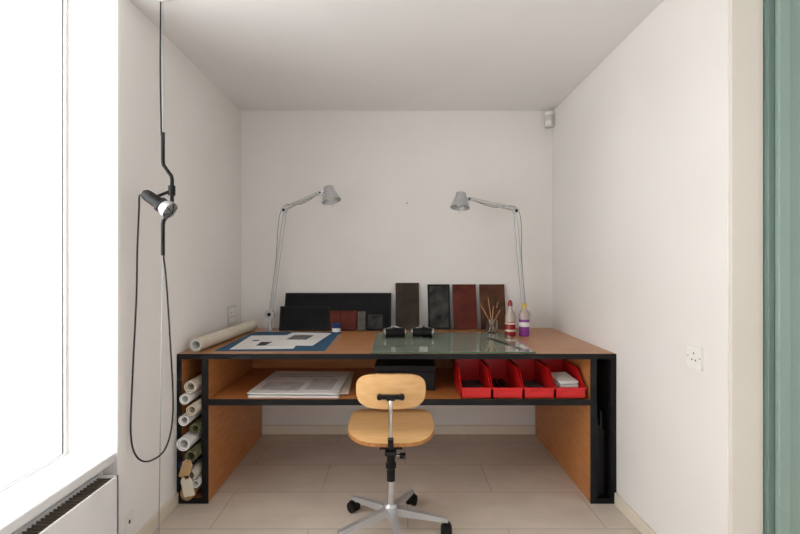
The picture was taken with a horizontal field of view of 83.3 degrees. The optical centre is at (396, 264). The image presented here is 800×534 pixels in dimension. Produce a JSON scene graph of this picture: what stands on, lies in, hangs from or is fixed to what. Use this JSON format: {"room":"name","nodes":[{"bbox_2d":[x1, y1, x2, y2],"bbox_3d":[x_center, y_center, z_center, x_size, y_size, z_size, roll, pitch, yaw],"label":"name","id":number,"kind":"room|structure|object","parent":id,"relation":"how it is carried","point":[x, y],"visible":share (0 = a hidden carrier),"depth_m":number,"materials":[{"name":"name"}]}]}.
{"room":"art studio","nodes":[
{"label":"art studio","id":0,"kind":"room"},
{"bbox_2d":[12,0,240,533],"bbox_3d":[-1.302,0.051,1.095,0.395,2.290,4.190,0,0,0],"label":"wall","id":1,"kind":"structure","parent":0,"point":[114,135],"depth_m":1.92,"materials":[{"name":"paint"}]},
{"bbox_2d":[0,0,66,492],"bbox_3d":[-1.310,-0.169,0.963,0.020,1.850,1.625,0,0,0],"label":"window","id":2,"kind":"structure","parent":1,"relation":"in","point":[33,33],"depth_m":1.62,"materials":[{"name":"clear glass"}]},
{"bbox_2d":[0,453,115,533],"bbox_3d":[-1.208,0.762,0.969,0.185,0.037,1.637,0,0,0],"label":"window sill","id":3,"kind":"structure","parent":1,"relation":"attached to","point":[25,500],"depth_m":1.52,"materials":[{"name":"white stone"}]},
{"bbox_2d":[14,475,117,533],"bbox_3d":[-1.116,1.004,0.968,0.084,0.385,1.535,0,0,0],"label":"radiator","id":4,"kind":"object","parent":1,"relation":"attached to","point":[92,508],"visible":1,"depth_m":1.58,"materials":[{"name":"white metal"}]},
{"bbox_2d":[125,509,132,533],"bbox_3d":[-1.100,1.056,1.850,0.008,0.080,0.050,0,0,0],"label":"wall socket","id":5,"kind":"object","parent":1,"relation":"attached to","point":[129,516],"visible":1,"depth_m":1.84,"materials":[{"name":"white plastic"}]},
{"bbox_2d":[136,492,178,533],"bbox_3d":[-1.098,1.166,2.030,0.014,0.060,0.440,0,0,0],"label":"baseboard","id":6,"kind":"structure","parent":1,"relation":"attached to","point":[169,506],"depth_m":2.08,"materials":[{"name":"paint"}]},
{"bbox_2d":[227,305,235,325],"bbox_3d":[-1.098,0.334,3.000,0.012,0.125,0.140,0,0,0],"label":"wall socket","id":7,"kind":"object","parent":1,"relation":"attached to","point":[231,310],"visible":1,"depth_m":2.97,"materials":[{"name":"grey plastic"}]},
{"bbox_2d":[241,111,551,424],"bbox_3d":[-0.140,0.051,3.265,2.720,2.290,0.150,0,0,0],"label":"wall","id":8,"kind":"structure","parent":0,"point":[377,163],"depth_m":3.19,"materials":[{"name":"paint"}]},
{"bbox_2d":[262,425,534,433],"bbox_3d":[-0.003,1.164,3.182,2.205,0.064,0.016,0,0,0],"label":"baseboard","id":9,"kind":"structure","parent":8,"relation":"attached to","point":[266,429],"depth_m":3.17,"materials":[{"name":"paint"}]},
{"bbox_2d":[545,110,554,128],"bbox_3d":[1.070,-1.029,3.152,0.070,0.131,0.065,0,0,40],"label":"sensor","id":10,"kind":"object","parent":8,"relation":"attached to","point":[550,115],"visible":1,"depth_m":3.13,"materials":[{"name":"grey plastic"}]},
{"bbox_2d":[152,434,640,533],"bbox_3d":[0.400,1.246,1.170,4.000,0.100,4.340,0,0,0],"label":"floor","id":11,"kind":"structure","parent":0,"point":[285,483],"depth_m":2.38,"materials":[{"name":"tile"}]},
{"bbox_2d":[337,373,451,533],"bbox_3d":[-0.014,0.834,2.045,0.519,0.723,0.590,0,0,0],"label":"office chair","id":12,"kind":"object","parent":11,"relation":"on","point":[390,426],"visible":1,"depth_m":1.98,"materials":[{"name":"wood"}]},
{"bbox_2d":[177,328,615,503],"bbox_3d":[-0.002,0.821,2.721,2.202,0.750,0.934,0,0,0],"label":"desk","id":13,"kind":"object","parent":11,"relation":"on","point":[231,419],"visible":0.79,"depth_m":2.36,"materials":[{"name":"wood"}]},
{"bbox_2d":[176,374,201,500],"bbox_3d":[-1.028,0.875,2.564,0.100,0.594,0.772,0,0,0],"label":"drawings","id":14,"kind":"object","parent":13,"relation":"on","point":[191,474],"visible":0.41,"depth_m":2.24,"materials":[{"name":"paper"}]},
{"bbox_2d":[189,320,257,351],"bbox_3d":[-1.008,0.409,2.690,0.068,0.068,0.781,0,0,3],"label":"paper roll","id":15,"kind":"object","parent":13,"relation":"on","point":[202,342],"visible":1,"depth_m":2.54,"materials":[{"name":"white paper"}]},
{"bbox_2d":[215,332,337,350],"bbox_3d":[-0.660,0.444,2.655,0.570,0.002,0.650,0,0,0],"label":"cutting mat","id":16,"kind":"object","parent":13,"relation":"on","point":[322,345],"visible":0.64,"depth_m":2.48,"materials":[{"name":"plastic"}]},
{"bbox_2d":[229,335,294,349],"bbox_3d":[-0.730,0.442,2.600,0.330,0.003,0.460,0,0,-4],"label":"art print","id":17,"kind":"object","parent":16,"relation":"on","point":[258,341],"visible":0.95,"depth_m":2.52,"materials":[{"name":"white paper"}]},
{"bbox_2d":[267,332,330,345],"bbox_3d":[-0.570,0.439,2.690,0.260,0.003,0.460,0,0,5],"label":"art print","id":18,"kind":"object","parent":16,"relation":"on","point":[294,338],"visible":1,"depth_m":2.65,"materials":[{"name":"white paper"}]},
{"bbox_2d":[332,323,340,333],"bbox_3d":[-0.395,0.412,2.930,0.060,0.066,0.060,0,0,0],"label":"pot","id":19,"kind":"object","parent":16,"relation":"on","point":[336,327],"visible":0.99,"depth_m":2.91,"materials":[{"name":"blue plastic"}]},
{"bbox_2d":[247,371,353,397],"bbox_3d":[-0.508,0.663,2.538,0.515,0.022,0.518,0,0,0],"label":"paper stack","id":20,"kind":"object","parent":13,"relation":"on","point":[280,384],"visible":1,"depth_m":2.44,"materials":[{"name":"white paper"}]},
{"bbox_2d":[264,185,340,330],"bbox_3d":[-0.627,-0.036,2.961,0.534,0.962,0.239,0,0,0],"label":"desk lamp","id":21,"kind":"object","parent":13,"relation":"on","point":[330,197],"depth_m":3.02,"materials":[{"name":"silver metal"}]},
{"bbox_2d":[279,306,329,329],"bbox_3d":[-0.630,0.363,3.070,0.340,0.162,0.049,0,0,0],"label":"plate","id":22,"kind":"object","parent":13,"relation":"on","point":[291,317],"visible":1,"depth_m":3.06,"materials":[{"name":"black"}]},
{"bbox_2d":[330,311,339,330],"bbox_3d":[-0.422,0.377,3.060,0.065,0.134,0.039,0,0,0],"label":"plate","id":23,"kind":"object","parent":13,"relation":"on","point":[334,315],"visible":0.76,"depth_m":3.06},
{"bbox_2d":[285,293,390,328],"bbox_3d":[-0.412,0.320,3.141,0.745,0.248,0.081,0,0,0],"label":"plate","id":24,"kind":"object","parent":13,"relation":"on","point":[368,302],"visible":0.52,"depth_m":3.15,"materials":[{"name":"black"}]},
{"bbox_2d":[340,311,356,330],"bbox_3d":[-0.330,0.378,3.056,0.110,0.134,0.042,0,0,0],"label":"plate","id":25,"kind":"object","parent":13,"relation":"on","point":[348,319],"visible":0.92,"depth_m":3.05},
{"bbox_2d":[357,311,365,330],"bbox_3d":[-0.241,0.380,3.061,0.053,0.129,0.040,0,0,0],"label":"plate","id":26,"kind":"object","parent":13,"relation":"on","point":[361,314],"visible":1,"depth_m":3.05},
{"bbox_2d":[366,313,384,329],"bbox_3d":[-0.146,0.385,3.063,0.123,0.120,0.036,0,0,0],"label":"plate","id":27,"kind":"object","parent":13,"relation":"on","point":[374,321],"visible":0.91,"depth_m":3.06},
{"bbox_2d":[375,359,435,389],"bbox_3d":[0.050,0.607,2.600,0.342,0.135,0.381,0,0,0],"label":"storage box","id":28,"kind":"object","parent":13,"relation":"on","point":[425,368],"visible":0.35,"depth_m":2.42,"materials":[{"name":"black plastic"}]},
{"bbox_2d":[396,283,418,328],"bbox_3d":[0.072,0.285,3.138,0.165,0.318,0.086,0,0,0],"label":"sample","id":29,"kind":"object","parent":13,"relation":"on","point":[407,294],"visible":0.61,"depth_m":3.13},
{"bbox_2d":[427,284,450,328],"bbox_3d":[0.292,0.290,3.138,0.155,0.308,0.086,0,0,0],"label":"plate","id":30,"kind":"object","parent":13,"relation":"on","point":[438,294],"visible":0.9,"depth_m":3.13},
{"bbox_2d":[371,332,535,352],"bbox_3d":[0.285,0.442,2.602,0.832,0.006,0.657,0,0,0],"label":"plate","id":31,"kind":"object","parent":13,"relation":"on","point":[440,342],"visible":1,"depth_m":2.49,"materials":[{"name":"clear glass"}]},
{"bbox_2d":[383,326,405,337],"bbox_3d":[-0.014,0.406,2.787,0.142,0.064,0.202,0,0,0],"label":"roller","id":32,"kind":"object","parent":31,"relation":"on","point":[393,331],"visible":1,"depth_m":2.70,"materials":[{"name":"black rubber"}]},
{"bbox_2d":[411,325,433,336],"bbox_3d":[0.158,0.406,2.806,0.143,0.064,0.204,0,0,0],"label":"roller","id":33,"kind":"object","parent":31,"relation":"on","point":[421,331],"visible":1,"depth_m":2.72,"materials":[{"name":"black rubber"}]},
{"bbox_2d":[480,296,502,333],"bbox_3d":[0.614,0.325,2.920,0.138,0.240,0.076,0,0,-13],"label":"jar","id":34,"kind":"object","parent":31,"relation":"on","point":[491,322],"visible":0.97,"depth_m":2.90,"materials":[{"name":"clear glass"}]},
{"bbox_2d":[487,337,522,349],"bbox_3d":[0.600,0.437,2.520,0.024,0.004,0.380,0,0,-15],"label":"ruler","id":35,"kind":"object","parent":31,"relation":"on","point":[487,337],"visible":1,"depth_m":2.49,"materials":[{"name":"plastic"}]},
{"bbox_2d":[452,284,477,328],"bbox_3d":[0.472,0.290,3.138,0.165,0.308,0.086,0,0,0],"label":"sample","id":36,"kind":"object","parent":13,"relation":"on","point":[464,295],"visible":1,"depth_m":3.13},
{"bbox_2d":[453,359,491,397],"bbox_3d":[0.402,0.607,2.434,0.155,0.135,0.331,0,0,0],"label":"storage bin","id":37,"kind":"object","parent":13,"relation":"on","point":[471,379],"visible":0.91,"depth_m":2.47,"materials":[{"name":"red plastic"}]},
{"bbox_2d":[450,191,530,315],"bbox_3d":[0.622,-0.016,2.960,0.560,0.921,0.241,0,0,0],"label":"desk lamp","id":38,"kind":"object","parent":13,"relation":"on","point":[460,202],"depth_m":3.00,"materials":[{"name":"silver metal"}]},
{"bbox_2d":[479,284,505,328],"bbox_3d":[0.667,0.290,3.138,0.175,0.308,0.086,0,0,0],"label":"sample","id":39,"kind":"object","parent":13,"relation":"on","point":[486,291],"visible":0.85,"depth_m":3.14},
{"bbox_2d":[481,359,523,397],"bbox_3d":[0.560,0.607,2.434,0.155,0.135,0.331,0,0,0],"label":"storage bin","id":40,"kind":"object","parent":13,"relation":"on","point":[504,377],"visible":0.84,"depth_m":2.46,"materials":[{"name":"red plastic"}]},
{"bbox_2d":[505,300,515,336],"bbox_3d":[0.712,0.332,2.830,0.066,0.226,0.066,0,0,0],"label":"glue bottle","id":41,"kind":"object","parent":13,"relation":"on","point":[510,324],"visible":0.99,"depth_m":2.81,"materials":[{"name":"white plastic"}]},
{"bbox_2d":[519,303,529,336],"bbox_3d":[0.800,0.343,2.830,0.066,0.204,0.066,0,0,0],"label":"glue bottle","id":42,"kind":"object","parent":13,"relation":"on","point":[524,317],"visible":1,"depth_m":2.80,"materials":[{"name":"purple plastic"}]},
{"bbox_2d":[509,359,554,397],"bbox_3d":[0.720,0.607,2.434,0.155,0.135,0.331,0,0,0],"label":"storage bin","id":43,"kind":"object","parent":13,"relation":"on","point":[535,378],"visible":0.8,"depth_m":2.44,"materials":[{"name":"red plastic"}]},
{"bbox_2d":[537,359,586,397],"bbox_3d":[0.878,0.607,2.434,0.155,0.135,0.331,0,0,0],"label":"storage bin","id":44,"kind":"object","parent":13,"relation":"on","point":[566,379],"visible":0.79,"depth_m":2.35,"materials":[{"name":"red plastic"}]},
{"bbox_2d":[597,408,603,496],"bbox_3d":[1.032,0.958,2.585,0.057,0.430,0.630,0,0,0],"label":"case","id":45,"kind":"object","parent":13,"relation":"on","point":[600,431],"visible":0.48,"depth_m":2.29,"materials":[{"name":"black plastic"}]},
{"bbox_2d":[130,0,663,110],"bbox_3d":[0.400,-1.144,1.170,4.000,0.100,4.340,0,0,0],"label":"ceiling","id":46,"kind":"structure","parent":0,"point":[263,55],"depth_m":2.27,"materials":[{"name":"paint"}]},
{"bbox_2d":[130,0,177,533],"bbox_3d":[-0.980,0.051,1.824,0.219,2.290,0.105,0,0,24],"label":"pendant spotlight","id":47,"kind":"object","parent":46,"relation":"hanging from","point":[166,209],"visible":1,"depth_m":1.84,"materials":[{"name":"metal"}]},
{"bbox_2d":[552,0,728,533],"bbox_3d":[1.154,0.051,2.344,0.108,2.290,1.693,0,0,0],"label":"wall","id":48,"kind":"structure","parent":0,"point":[640,146],"depth_m":1.90,"materials":[{"name":"paint"}]},
{"bbox_2d":[614,492,656,533],"bbox_3d":[1.093,1.166,1.880,0.014,0.060,0.740,0,0,0],"label":"baseboard","id":49,"kind":"structure","parent":48,"relation":"attached to","point":[623,506],"depth_m":2.08,"materials":[{"name":"paint"}]},
{"bbox_2d":[687,344,703,370],"bbox_3d":[1.095,0.339,1.655,0.010,0.082,0.082,0,0,0],"label":"wall socket","id":50,"kind":"object","parent":48,"relation":"attached to","point":[695,354],"visible":1,"depth_m":1.65,"materials":[{"name":"white plastic"}]},
{"bbox_2d":[729,0,762,533],"bbox_3d":[1.155,0.051,1.490,0.106,2.290,0.015,0,0,0],"label":"trim","id":51,"kind":"structure","parent":48,"relation":"attached to","point":[745,16],"depth_m":1.48,"materials":[{"name":"paint"}]},
{"bbox_2d":[763,0,799,533],"bbox_3d":[1.640,0.051,1.488,0.860,2.290,0.075,0,0,0],"label":"door","id":52,"kind":"structure","parent":48,"relation":"in","point":[781,18],"depth_m":1.47,"materials":[{"name":"teal paint"}]}
]}

